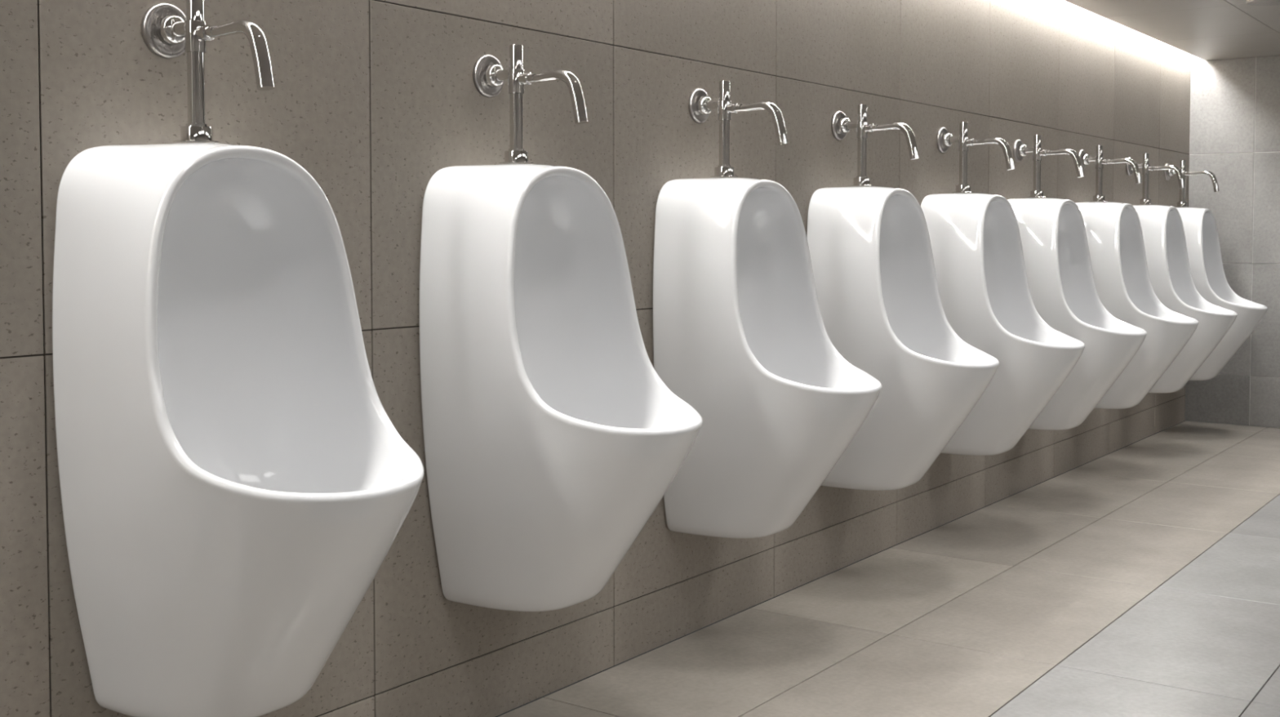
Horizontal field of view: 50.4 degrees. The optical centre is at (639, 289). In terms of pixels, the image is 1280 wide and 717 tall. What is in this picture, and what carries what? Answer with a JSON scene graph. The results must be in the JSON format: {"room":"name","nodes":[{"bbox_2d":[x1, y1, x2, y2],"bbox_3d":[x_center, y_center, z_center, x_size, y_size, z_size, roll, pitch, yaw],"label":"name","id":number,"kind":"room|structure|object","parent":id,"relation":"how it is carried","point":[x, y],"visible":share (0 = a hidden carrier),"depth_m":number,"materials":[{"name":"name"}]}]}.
{"room":"public restroom","nodes":[
{"label":"public restroom","id":0,"kind":"room"},
{"bbox_2d":[0,0,1191,716],"bbox_3d":[0.040,-0.158,3.396,0.100,2.077,9.970,2,3,36],"label":"wall","id":1,"kind":"structure","parent":0,"point":[372,99],"depth_m":2.96,"materials":[{"name":"tile"}]},
{"bbox_2d":[141,0,275,143],"bbox_3d":[-0.657,-0.350,2.107,0.260,0.238,0.088,2,3,36],"label":"faucet","id":2,"kind":"object","parent":1,"relation":"attached to","point":[166,31],"visible":0.97,"depth_m":2.12,"materials":[{"name":"silver metal"}]},
{"bbox_2d":[52,142,424,716],"bbox_3d":[-0.562,0.214,2.062,0.491,0.881,0.416,2,3,36],"label":"urinal","id":3,"kind":"object","parent":1,"relation":"attached to","point":[236,477],"visible":1,"depth_m":2.01,"materials":[{"name":"ceramic"}]},
{"bbox_2d":[472,44,587,164],"bbox_3d":[-0.210,-0.375,2.729,0.260,0.238,0.088,2,3,36],"label":"faucet","id":4,"kind":"object","parent":1,"relation":"attached to","point":[489,76],"visible":1,"depth_m":2.75,"materials":[{"name":"silver metal"}]},
{"bbox_2d":[418,164,702,611],"bbox_3d":[-0.115,0.189,2.683,0.491,0.881,0.416,2,3,36],"label":"urinal","id":5,"kind":"object","parent":1,"relation":"attached to","point":[553,436],"visible":1,"depth_m":2.62,"materials":[{"name":"ceramic"}]},
{"bbox_2d":[688,80,787,177],"bbox_3d":[0.252,-0.400,3.372,0.260,0.238,0.088,2,3,36],"label":"faucet","id":6,"kind":"object","parent":1,"relation":"attached to","point":[700,105],"visible":1,"depth_m":3.39,"materials":[{"name":"silver metal"}]},
{"bbox_2d":[653,177,881,537],"bbox_3d":[0.347,0.163,3.326,0.491,0.881,0.416,2,3,36],"label":"urinal","id":7,"kind":"object","parent":1,"relation":"attached to","point":[740,336],"visible":0.99,"depth_m":3.25,"materials":[{"name":"ceramic"}]},
{"bbox_2d":[831,104,919,186],"bbox_3d":[0.698,-0.425,3.992,0.260,0.238,0.088,2,3,36],"label":"faucet","id":8,"kind":"object","parent":1,"relation":"attached to","point":[841,125],"visible":1,"depth_m":4.01,"materials":[{"name":"silver metal"}]},
{"bbox_2d":[806,186,999,490],"bbox_3d":[0.793,0.138,3.946,0.491,0.881,0.416,2,3,36],"label":"urinal","id":9,"kind":"object","parent":1,"relation":"attached to","point":[881,308],"visible":0.94,"depth_m":3.86,"materials":[{"name":"ceramic"}]},
{"bbox_2d":[936,122,1014,192],"bbox_3d":[1.145,-0.450,4.615,0.260,0.238,0.088,2,3,36],"label":"faucet","id":10,"kind":"object","parent":1,"relation":"attached to","point":[944,140],"visible":1,"depth_m":4.63,"materials":[{"name":"silver metal"}]},
{"bbox_2d":[920,192,1084,455],"bbox_3d":[1.240,0.113,4.570,0.491,0.881,0.416,2,3,36],"label":"urinal","id":11,"kind":"object","parent":1,"relation":"attached to","point":[986,299],"visible":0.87,"depth_m":4.48,"materials":[{"name":"ceramic"}]},
{"bbox_2d":[1013,134,1084,197],"bbox_3d":[1.569,-0.474,5.206,0.260,0.238,0.088,2,3,36],"label":"faucet","id":12,"kind":"object","parent":1,"relation":"attached to","point":[1020,150],"visible":1,"depth_m":5.22,"materials":[{"name":"silver metal"}]},
{"bbox_2d":[1007,197,1146,430],"bbox_3d":[1.664,0.089,5.160,0.491,0.881,0.416,2,3,36],"label":"urinal","id":13,"kind":"object","parent":1,"relation":"attached to","point":[1064,293],"visible":0.63,"depth_m":5.06,"materials":[{"name":"ceramic"}]},
{"bbox_2d":[1078,145,1142,201],"bbox_3d":[2.020,-0.499,5.833,0.260,0.238,0.088,2,3,36],"label":"faucet","id":14,"kind":"object","parent":1,"relation":"attached to","point":[1086,159],"visible":0.97,"depth_m":5.85,"materials":[{"name":"silver metal"}]},
{"bbox_2d":[1075,201,1199,408],"bbox_3d":[2.115,0.064,5.787,0.491,0.881,0.416,2,3,36],"label":"urinal","id":15,"kind":"object","parent":1,"relation":"attached to","point":[1113,230],"visible":0.65,"depth_m":5.68,"materials":[{"name":"ceramic"}]},
{"bbox_2d":[1125,153,1185,204],"bbox_3d":[2.436,-0.522,6.412,0.260,0.238,0.088,2,3,36],"label":"faucet","id":16,"kind":"object","parent":1,"relation":"attached to","point":[1145,166],"visible":0.84,"depth_m":6.43,"materials":[{"name":"silver metal"}]},
{"bbox_2d":[1132,204,1237,392],"bbox_3d":[2.531,0.041,6.366,0.491,0.881,0.416,2,3,36],"label":"urinal","id":17,"kind":"object","parent":1,"relation":"attached to","point":[1171,280],"visible":0.5,"depth_m":6.26,"materials":[{"name":"ceramic"}]},
{"bbox_2d":[1164,160,1219,206],"bbox_3d":[2.827,-0.544,6.956,0.260,0.238,0.088,2,3,36],"label":"faucet","id":18,"kind":"object","parent":1,"relation":"attached to","point":[1167,173],"visible":0.88,"depth_m":6.97,"materials":[{"name":"silver metal"}]},
{"bbox_2d":[1175,207,1267,380],"bbox_3d":[2.922,0.019,6.911,0.491,0.881,0.416,2,3,36],"label":"urinal","id":19,"kind":"object","parent":1,"relation":"attached to","point":[1200,228],"visible":0.46,"depth_m":6.81,"materials":[{"name":"ceramic"}]},
{"bbox_2d":[498,421,1279,716],"bbox_3d":[1.543,0.973,2.362,3.600,0.100,9.970,2,3,36],"label":"floor","id":20,"kind":"structure","parent":0,"point":[1141,578],"depth_m":3.58,"materials":[{"name":"tile"}]},
{"bbox_2d":[1063,0,1279,60],"bbox_3d":[1.543,-1.132,2.277,3.600,0.200,9.970,2,3,36],"label":"ceiling","id":21,"kind":"structure","parent":0,"point":[1204,29],"depth_m":6.04,"materials":[{"name":"white paint"}]},
{"bbox_2d":[1246,0,1279,5],"bbox_3d":[2.532,-1.155,5.439,0.196,0.008,0.196,2,3,36],"label":"recessed light","id":22,"kind":"object","parent":21,"relation":"in","point":[1252,2],"visible":1,"depth_m":5.46,"materials":[{"name":"white"}]},
{"bbox_2d":[1185,54,1279,427],"bbox_3d":[4.479,-0.279,6.405,3.600,2.077,0.100,2,3,36],"label":"wall","id":23,"kind":"structure","parent":0,"point":[1235,103],"depth_m":7.25,"materials":[{"name":"tile"}]}
]}

